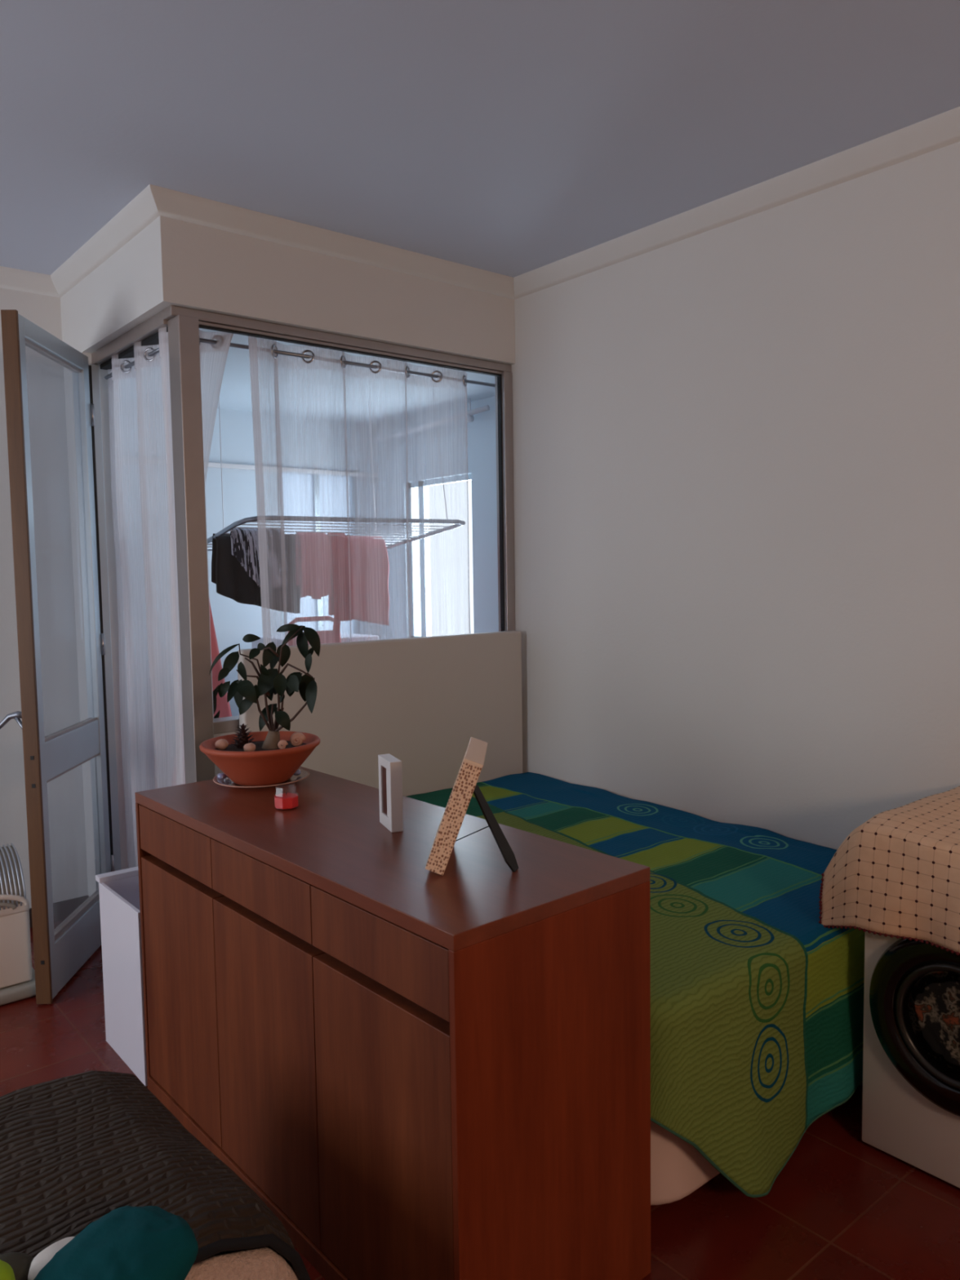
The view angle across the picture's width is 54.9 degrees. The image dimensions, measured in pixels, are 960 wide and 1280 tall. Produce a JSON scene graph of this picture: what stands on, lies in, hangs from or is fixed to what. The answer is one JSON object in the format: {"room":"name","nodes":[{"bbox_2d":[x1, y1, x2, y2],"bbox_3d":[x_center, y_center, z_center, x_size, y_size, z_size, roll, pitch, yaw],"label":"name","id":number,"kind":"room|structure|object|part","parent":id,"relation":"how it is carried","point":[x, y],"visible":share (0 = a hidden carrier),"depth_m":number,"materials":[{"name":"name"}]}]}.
{"room":"studio apartment","nodes":[
{"label":"studio apartment","id":0,"kind":"room"},
{"bbox_2d":[0,288,88,908],"bbox_3d":[-3.183,-0.061,3.066,3.710,2.823,0.120,-4,5,-39],"label":"wall","id":1,"kind":"structure","parent":0,"point":[45,376],"depth_m":4.03,"materials":[{"name":"paint"}]},
{"bbox_2d":[29,895,88,928],"bbox_3d":[-3.166,1.311,3.076,3.590,0.085,0.012,-4,5,-39],"label":"baseboard","id":2,"kind":"structure","parent":1,"relation":"attached to","point":[63,909],"depth_m":4.14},
{"bbox_2d":[63,351,128,897],"bbox_3d":[-1.675,0.023,4.071,0.120,2.466,0.268,-4,5,-39],"label":"wall","id":3,"kind":"structure","parent":0,"point":[68,375],"depth_m":4.03,"materials":[{"name":"paint"}]},
{"bbox_2d":[0,309,115,1004],"bbox_3d":[-1.679,0.070,3.554,0.221,2.435,0.679,-1,4,-2],"label":"door","id":4,"kind":"structure","parent":3,"relation":"in","point":[60,953],"depth_m":3.32,"materials":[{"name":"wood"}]},
{"bbox_3d":[-1.688,0.335,3.262,0.181,0.164,0.032,-2,4,-11],"label":"lever handle","id":5,"kind":"part","parent":4,"relation":"part of","materials":[{"name":"grey metal"}]},
{"bbox_2d":[88,363,121,871],"bbox_3d":[-1.603,0.058,3.929,0.065,2.415,0.044,-4,5,-39],"label":"door frame","id":6,"kind":"structure","parent":3,"relation":"attached to","point":[94,371],"depth_m":3.91,"materials":[{"name":"metal"}]},
{"bbox_2d":[213,731,239,778],"bbox_3d":[-0.420,0.774,3.890,1.487,0.955,0.090,-4,5,-39],"label":"wall partition","id":7,"kind":"structure","parent":0,"point":[217,770],"depth_m":3.37,"materials":[{"name":"paint"}]},
{"bbox_2d":[91,305,515,734],"bbox_3d":[-0.726,-0.470,4.078,1.575,1.510,0.888,-4,5,-39],"label":"window","id":8,"kind":"structure","parent":7,"relation":"in","point":[504,380],"depth_m":3.88,"materials":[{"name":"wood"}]},
{"bbox_2d":[199,337,495,386],"bbox_3d":[-0.478,-1.130,3.800,1.450,0.015,0.015,-4,5,-39],"label":"curtain rod","id":9,"kind":"object","parent":8,"relation":"attached to","point":[201,340],"visible":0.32,"depth_m":3.75,"materials":[{"name":"grey metal"}]},
{"bbox_2d":[199,329,233,719],"bbox_3d":[-0.976,-0.272,3.436,0.168,1.725,0.074,-4,5,-39],"label":"sheer curtain","id":10,"kind":"object","parent":9,"relation":"hanging from","point":[213,357],"visible":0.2,"depth_m":3.38,"materials":[{"name":"white fabric"}]},
{"bbox_2d":[248,336,471,647],"bbox_3d":[-0.450,-0.187,3.879,1.076,1.975,0.081,-4,5,-39],"label":"sheer curtain","id":11,"kind":"object","parent":9,"relation":"hanging from","point":[253,353],"visible":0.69,"depth_m":3.68,"materials":[{"name":"white fabric"}]},
{"bbox_2d":[60,215,515,364],"bbox_3d":[-0.835,-1.407,4.097,1.610,0.358,1.168,-4,5,-39],"label":"wall header","id":12,"kind":"structure","parent":0,"point":[171,261],"depth_m":3.53,"materials":[{"name":"paint"}]},
{"bbox_2d":[0,106,959,299],"bbox_3d":[-0.150,-1.443,2.488,8.377,0.075,3.387,0,4,12],"label":"crown molding","id":13,"kind":"structure","parent":12,"relation":"attached to","point":[942,130],"depth_m":3.38,"materials":[{"name":"paint"}]},
{"bbox_2d":[204,408,379,715],"bbox_3d":[-1.389,-0.061,5.274,2.100,2.450,0.120,-4,5,-39],"label":"wall","id":14,"kind":"structure","parent":0,"point":[233,620],"depth_m":5.26,"materials":[{"name":"paint"}]},
{"bbox_2d":[208,462,377,477],"bbox_3d":[-1.356,-0.968,5.153,1.860,0.025,0.025,-4,5,-39],"label":"ledge","id":15,"kind":"object","parent":14,"relation":"attached to","point":[211,464],"visible":0.56,"depth_m":5.37,"materials":[{"name":"white paint"}]},
{"bbox_2d":[278,466,359,634],"bbox_3d":[-0.980,-0.470,5.577,0.540,1.110,0.040,-4,5,-39],"label":"window","id":16,"kind":"structure","parent":14,"relation":"in","point":[289,486],"depth_m":5.57,"materials":[{"name":"glass"}]},
{"bbox_2d":[199,328,495,425],"bbox_3d":[-0.851,-1.289,4.606,1.980,0.080,1.720,-4,5,-39],"label":"ceiling","id":17,"kind":"structure","parent":0,"point":[235,393],"depth_m":4.56,"materials":[{"name":"paint"}]},
{"bbox_2d":[208,599,231,717],"bbox_3d":[-1.158,-0.140,3.896,0.407,2.100,0.161,-4,5,-39],"label":"hanging cloth","id":18,"kind":"object","parent":17,"relation":"hanging from","point":[222,704],"visible":0.14,"depth_m":3.92,"materials":[{"name":"pink fabric"}]},
{"bbox_2d":[206,360,465,551],"bbox_3d":[-0.721,-0.842,4.487,1.186,0.800,0.651,-4,5,-39],"label":"drying rack","id":19,"kind":"object","parent":17,"relation":"hanging from","point":[251,519],"visible":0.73,"depth_m":4.41,"materials":[{"name":"grey metal"}]},
{"bbox_3d":[-1.245,-0.837,4.449,0.004,0.787,0.004,-4,5,-39],"label":"cord","id":20,"kind":"part","parent":19,"relation":"part of","materials":[{"name":"white fabric"}]},
{"bbox_2d":[211,533,300,613],"bbox_3d":[-1.038,-0.307,4.338,0.438,0.379,0.104,-4,5,-39],"label":"hanging clothes","id":21,"kind":"object","parent":19,"relation":"hanging from","point":[232,580],"visible":0.53,"depth_m":4.27,"materials":[{"name":"fabric"}]},
{"bbox_2d":[230,528,287,586],"bbox_3d":[-1.006,-0.375,4.215,0.255,0.268,0.086,-4,5,-39],"label":"striped shirt","id":22,"kind":"object","parent":19,"relation":"hanging from","point":[244,541],"visible":0.76,"depth_m":4.18,"materials":[{"name":"fabric"}]},
{"bbox_3d":[-0.882,-0.865,4.007,0.004,0.679,0.004,-4,5,-39],"label":"cord","id":23,"kind":"part","parent":19,"relation":"part of","materials":[{"name":"white fabric"}]},
{"bbox_2d":[295,532,333,599],"bbox_3d":[-0.807,-0.358,4.454,0.170,0.323,0.102,-4,5,-39],"label":"shirt","id":24,"kind":"object","parent":19,"relation":"hanging from","point":[321,571],"visible":0.95,"depth_m":4.43,"materials":[{"name":"fabric"}]},
{"bbox_3d":[-0.716,-0.513,4.510,1.186,0.141,0.651,-4,5,-39],"label":"frame","id":25,"kind":"part","parent":19,"relation":"part of","materials":[{"name":"grey metal"}]},
{"bbox_2d":[327,533,351,633],"bbox_3d":[-0.700,-0.281,4.545,0.103,0.493,0.096,-4,5,-39],"label":"sweater","id":26,"kind":"object","parent":19,"relation":"hanging from","point":[339,584],"visible":0.81,"depth_m":4.53,"materials":[{"name":"fabric"}]},
{"bbox_2d":[346,536,389,626],"bbox_3d":[-0.591,-0.299,4.710,0.262,0.462,0.105,-4,5,-39],"label":"towel","id":27,"kind":"object","parent":19,"relation":"hanging from","point":[371,554],"visible":0.73,"depth_m":4.70,"materials":[{"name":"fabric"}]},
{"bbox_3d":[-0.580,-0.887,4.999,0.034,0.787,0.004,-4,5,-39],"label":"cord","id":28,"kind":"part","parent":19,"relation":"part of","materials":[{"name":"white fabric"}]},
{"bbox_3d":[-0.197,-0.916,4.573,0.084,0.679,0.004,-4,5,-39],"label":"cord","id":29,"kind":"part","parent":19,"relation":"part of","materials":[{"name":"white fabric"}]},
{"bbox_2d":[373,398,489,443],"bbox_3d":[-0.300,-1.236,5.204,0.040,0.129,1.071,-4,5,-39],"label":"pole","id":30,"kind":"object","parent":17,"relation":"attached to","point":[380,437],"visible":0.91,"depth_m":5.13,"materials":[{"name":"white plastic"}]},
{"bbox_2d":[374,395,498,639],"bbox_3d":[-0.071,-0.078,5.236,0.120,2.450,1.620,-4,5,-39],"label":"wall","id":31,"kind":"structure","parent":0,"point":[482,437],"depth_m":5.18,"materials":[{"name":"paint"}]},
{"bbox_2d":[408,473,471,637],"bbox_3d":[-0.206,-0.455,5.349,0.040,0.950,0.640,-4,5,-39],"label":"window","id":32,"kind":"structure","parent":31,"relation":"in","point":[424,556],"depth_m":5.50,"materials":[{"name":"metal"}]},
{"bbox_2d":[0,0,959,277],"bbox_3d":[-0.465,-1.405,0.826,5.600,0.100,6.868,-4,5,-39],"label":"ceiling","id":33,"kind":"structure","parent":0,"point":[511,138],"depth_m":2.58,"materials":[{"name":"paint"}]},
{"bbox_2d":[0,920,959,1279],"bbox_3d":[-0.442,1.477,1.494,6.150,0.100,7.600,-4,5,-39],"label":"floor","id":34,"kind":"structure","parent":0,"point":[842,1206],"depth_m":2.21,"materials":[{"name":"tile"}]},
{"bbox_2d":[0,843,35,1005],"bbox_3d":[-1.843,1.045,3.323,0.450,0.533,0.220,-4,5,-39],"label":"space heater","id":35,"kind":"object","parent":34,"relation":"on","point":[17,975],"visible":0.96,"depth_m":3.35,"materials":[{"name":"plastic"}]},
{"bbox_2d":[0,843,26,910],"bbox_3d":[-1.849,0.875,3.303,0.375,0.192,0.168,-4,5,-39],"label":"grille","id":36,"kind":"object","parent":35,"relation":"attached to","point":[12,886],"depth_m":3.36,"materials":[{"name":"silver metal"}]},
{"bbox_2d":[95,866,147,1086],"bbox_3d":[-1.001,1.048,3.018,0.350,0.553,0.392,-4,5,-39],"label":"trash bin","id":37,"kind":"object","parent":34,"relation":"on","point":[118,891],"visible":0.3,"depth_m":2.90,"materials":[{"name":"white paint"}]},
{"bbox_2d":[0,1070,311,1279],"bbox_3d":[-0.857,1.170,1.523,1.086,0.497,0.828,-4,5,-39],"label":"quilted throw","id":38,"kind":"object","parent":34,"relation":"on","point":[76,1149],"visible":0.91,"depth_m":1.59,"materials":[{"name":"fabric"}]},
{"bbox_2d":[0,1252,34,1279],"bbox_3d":[-0.694,0.922,1.315,0.120,0.056,0.094,-4,5,-39],"label":"cushion","id":39,"kind":"object","parent":38,"relation":"on","point":[20,1263],"visible":0.64,"depth_m":1.33,"materials":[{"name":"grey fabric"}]},
{"bbox_2d":[0,1259,15,1279],"bbox_3d":[-0.680,0.886,1.260,0.082,0.060,0.082,-4,5,-39],"label":"cushion","id":40,"kind":"object","parent":39,"relation":"on","point":[6,1273],"visible":1,"depth_m":1.27,"materials":[{"name":"fabric"}]},
{"bbox_2d":[27,1236,75,1279],"bbox_3d":[-0.607,0.907,1.342,0.091,0.048,0.082,-4,5,-39],"label":"cushion","id":41,"kind":"object","parent":38,"relation":"on","point":[42,1259],"visible":0.39,"depth_m":1.33,"materials":[{"name":"white fabric"}]},
{"bbox_2d":[33,1205,198,1279],"bbox_3d":[-0.521,0.903,1.322,0.193,0.094,0.232,1,4,23],"label":"cushion","id":42,"kind":"object","parent":38,"relation":"on","point":[127,1242],"visible":1,"depth_m":1.31,"materials":[{"name":"teal fabric"}]},
{"bbox_2d":[99,314,215,783],"bbox_3d":[-1.269,0.067,3.627,0.073,2.430,0.867,-4,5,-39],"label":"post","id":43,"kind":"object","parent":34,"relation":"on","point":[183,331],"visible":0.58,"depth_m":3.27,"materials":[{"name":"wood"}]},
{"bbox_2d":[104,347,159,379],"bbox_3d":[-1.329,-1.081,3.584,0.015,0.015,0.740,-4,5,-39],"label":"curtain rod","id":44,"kind":"object","parent":43,"relation":"attached to","point":[153,353],"visible":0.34,"depth_m":3.62,"materials":[{"name":"grey metal"}]},
{"bbox_2d":[107,326,185,868],"bbox_3d":[-1.312,0.037,3.665,0.083,2.365,0.731,-4,5,-39],"label":"sheer curtain","id":45,"kind":"object","parent":44,"relation":"hanging from","point":[140,411],"visible":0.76,"depth_m":3.60,"materials":[{"name":"white fabric"}]},
{"bbox_2d":[212,684,219,718],"bbox_3d":[-1.052,0.716,3.610,0.190,1.130,0.190,-4,5,-39],"label":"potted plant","id":46,"kind":"object","parent":34,"relation":"on","point":[215,691],"visible":0.07,"depth_m":3.58,"materials":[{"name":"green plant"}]},
{"bbox_2d":[288,615,341,645],"bbox_3d":[-0.773,0.544,4.602,0.403,1.323,0.109,-4,5,-39],"label":"folding chair","id":47,"kind":"object","parent":34,"relation":"on","point":[329,634],"visible":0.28,"depth_m":4.59,"materials":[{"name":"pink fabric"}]},
{"bbox_3d":[-0.817,0.021,4.575,0.240,0.130,0.012,-4,5,-39],"label":"backrest","id":48,"kind":"part","parent":47,"relation":"part of","materials":[{"name":"red fabric"}]},
{"bbox_2d":[251,632,378,648],"bbox_3d":[-0.877,0.577,5.012,0.500,1.200,0.515,-4,5,-39],"label":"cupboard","id":49,"kind":"object","parent":34,"relation":"on","point":[354,637],"visible":0.02,"depth_m":4.90,"materials":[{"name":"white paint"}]},
{"bbox_2d":[134,766,650,1279],"bbox_3d":[-0.318,0.911,2.353,0.574,0.902,1.477,-4,5,-39],"label":"sideboard","id":50,"kind":"object","parent":34,"relation":"on","point":[421,1073],"visible":0.94,"depth_m":1.91,"materials":[{"name":"brown wood"}]},
{"bbox_3d":[-0.793,0.893,2.900,0.536,0.872,0.016,-4,5,-41],"label":"panel","id":51,"kind":"part","parent":50,"relation":"part of","materials":[{"name":"brown wood"}]},
{"bbox_3d":[-0.822,0.554,2.525,0.036,0.131,0.475,-4,5,-41],"label":"drawer","id":52,"kind":"part","parent":50,"relation":"part of","materials":[{"name":"brown wood"}]},
{"bbox_3d":[-0.816,0.974,2.556,0.036,0.662,0.475,-4,5,-41],"label":"door","id":53,"kind":"part","parent":50,"relation":"part of","materials":[{"name":"brown wood"}]},
{"bbox_2d":[213,768,309,788],"bbox_3d":[-0.662,0.421,2.803,0.285,0.019,0.285,-4,5,-39],"label":"saucer","id":54,"kind":"object","parent":50,"relation":"on","point":[294,780],"visible":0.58,"depth_m":2.71,"materials":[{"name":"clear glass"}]},
{"bbox_2d":[217,773,226,779],"bbox_3d":[-0.780,0.412,2.791,0.027,0.020,0.028,-4,5,-39],"label":"bead","id":55,"kind":"object","parent":54,"relation":"on","point":[222,775],"visible":0.97,"depth_m":2.78},
{"bbox_2d":[199,623,320,786],"bbox_3d":[-0.664,0.188,2.785,0.356,0.475,0.360,-4,5,-39],"label":"potted plant","id":56,"kind":"object","parent":54,"relation":"on","point":[268,764],"visible":0.96,"depth_m":2.75,"materials":[{"name":"plant"}]},
{"bbox_2d":[214,738,228,750],"bbox_3d":[-0.781,0.316,2.795,0.040,0.033,0.040,-4,5,-39],"label":"stone","id":57,"kind":"object","parent":56,"relation":"on","point":[221,744],"visible":1,"depth_m":2.78,"materials":[{"name":"beige stone"}]},
{"bbox_2d":[230,723,257,748],"bbox_3d":[-0.720,0.291,2.804,0.078,0.073,0.076,1,4,19],"label":"pine cone","id":58,"kind":"object","parent":56,"relation":"on","point":[242,736],"visible":0.97,"depth_m":2.79,"materials":[{"name":"brown plant"}]},
{"bbox_2d":[243,742,255,751],"bbox_3d":[-0.683,0.319,2.741,0.036,0.029,0.036,-4,5,-39],"label":"stone","id":59,"kind":"object","parent":56,"relation":"on","point":[250,746],"visible":0.86,"depth_m":2.73,"materials":[{"name":"beige stone"}]},
{"bbox_2d":[277,739,288,749],"bbox_3d":[-0.592,0.314,2.773,0.031,0.028,0.014,-1,4,-7],"label":"shell","id":60,"kind":"object","parent":56,"relation":"on","point":[283,743],"visible":1,"depth_m":2.77,"materials":[{"name":"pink stone"}]},
{"bbox_2d":[289,732,306,746],"bbox_3d":[-0.556,0.304,2.821,0.049,0.044,0.022,-1,4,-7],"label":"shell","id":61,"kind":"object","parent":56,"relation":"on","point":[300,737],"visible":0.99,"depth_m":2.81,"materials":[{"name":"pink stone"}]},
{"bbox_2d":[199,730,320,786],"bbox_3d":[-0.662,0.365,2.799,0.356,0.120,0.356,-4,5,-39],"label":"bowl","id":62,"kind":"object","parent":54,"relation":"on","point":[268,764],"depth_m":2.70,"materials":[{"name":"ceramic"}]},
{"bbox_2d":[293,768,301,775],"bbox_3d":[-0.562,0.406,2.830,0.027,0.020,0.028,-4,5,-39],"label":"bead","id":63,"kind":"object","parent":54,"relation":"on","point":[298,771],"visible":0.61,"depth_m":2.82},
{"bbox_3d":[-0.506,0.575,2.163,0.036,0.131,0.482,-4,5,-41],"label":"drawer","id":64,"kind":"part","parent":50,"relation":"part of","materials":[{"name":"brown wood"}]},
{"bbox_3d":[-0.500,0.995,2.193,0.036,0.662,0.482,-4,5,-41],"label":"door","id":65,"kind":"part","parent":50,"relation":"part of","materials":[{"name":"brown wood"}]},
{"bbox_2d":[273,786,298,810],"bbox_3d":[-0.521,0.422,2.484,0.065,0.060,0.065,-2,4,-17],"label":"candle holder","id":66,"kind":"object","parent":50,"relation":"on","point":[287,800],"visible":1,"depth_m":2.46,"materials":[{"name":"red glass"}]},
{"bbox_3d":[-0.193,0.596,1.805,0.036,0.131,0.464,-4,5,-41],"label":"drawer","id":67,"kind":"part","parent":50,"relation":"part of","materials":[{"name":"brown wood"}]},
{"bbox_3d":[-0.187,1.016,1.835,0.036,0.662,0.464,-4,5,-41],"label":"door","id":68,"kind":"part","parent":50,"relation":"part of","materials":[{"name":"brown wood"}]},
{"bbox_2d":[377,753,403,832],"bbox_3d":[-0.221,0.376,2.280,0.030,0.172,0.105,-3,4,-22],"label":"photo frame","id":69,"kind":"object","parent":50,"relation":"on","point":[390,772],"visible":1,"depth_m":2.24,"materials":[{"name":"white paint"}]},
{"bbox_2d":[382,765,386,814],"bbox_3d":[-0.230,0.372,2.276,0.002,0.120,0.061,-3,4,-22],"label":"picture","id":70,"kind":"object","parent":69,"relation":"attached to","point":[384,767],"depth_m":2.29},
{"bbox_2d":[425,737,518,875],"bbox_3d":[-0.013,0.356,2.016,0.193,0.248,0.251,-1,4,3],"label":"photo frame","id":71,"kind":"object","parent":50,"relation":"on","point":[473,762],"visible":1,"depth_m":1.90,"materials":[{"name":"beige paint"}]},
{"bbox_3d":[-0.048,0.355,2.018,0.122,0.243,0.250,-1,4,3],"label":"frame","id":72,"kind":"part","parent":71,"relation":"part of","materials":[{"name":"beige wood"}]},
{"bbox_3d":[0.158,0.958,1.810,0.536,0.872,0.016,-4,5,-41],"label":"panel","id":73,"kind":"part","parent":50,"relation":"part of","materials":[{"name":"brown wood"}]},
{"bbox_2d":[237,630,719,1205],"bbox_3d":[0.247,0.666,3.129,1.375,1.260,1.877,-4,5,-39],"label":"bed","id":74,"kind":"object","parent":34,"relation":"on","point":[420,702],"visible":0.09,"depth_m":3.78,"materials":[{"name":"fabric"}]},
{"bbox_3d":[-0.340,0.595,3.825,1.365,1.200,0.050,-4,5,-39],"label":"headboard","id":75,"kind":"part","parent":74,"relation":"part of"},
{"bbox_2d":[406,772,865,1197],"bbox_3d":[0.322,0.967,3.106,1.341,0.564,1.926,-4,5,-39],"label":"bedspread","id":76,"kind":"object","parent":74,"relation":"on","point":[757,1005],"visible":0.52,"depth_m":2.38,"materials":[{"name":"green fabric"}]},
{"bbox_2d":[862,931,959,1188],"bbox_3d":[1.402,0.911,2.354,0.612,0.850,0.600,-4,5,-39],"label":"washing machine","id":77,"kind":"object","parent":34,"relation":"on","point":[911,1094],"visible":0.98,"depth_m":2.30,"materials":[{"name":"white metal"}]},
{"bbox_2d":[818,786,959,955],"bbox_3d":[1.365,0.610,2.354,0.649,0.318,0.743,-4,5,-39],"label":"cloth","id":78,"kind":"object","parent":77,"relation":"on","point":[896,874],"visible":1,"depth_m":2.31,"materials":[{"name":"beige fabric"}]},
{"bbox_3d":[1.145,0.925,2.210,0.032,0.448,0.448,-4,5,-39],"label":"door","id":79,"kind":"part","parent":77,"relation":"part of","materials":[{"name":"black plastic"}]},
{"bbox_2d":[902,972,959,1081],"bbox_3d":[1.153,0.924,2.217,0.042,0.258,0.258,-4,5,-39],"label":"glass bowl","id":80,"kind":"object","parent":77,"relation":"on","point":[931,1000],"depth_m":2.26,"materials":[{"name":"glass"}]},
{"bbox_2d":[511,141,959,849],"bbox_3d":[2.010,-0.086,2.331,0.370,2.823,5.500,-4,5,-39],"label":"wall","id":81,"kind":"structure","parent":0,"point":[736,444],"depth_m":3.26,"materials":[{"name":"paint"}]}
]}

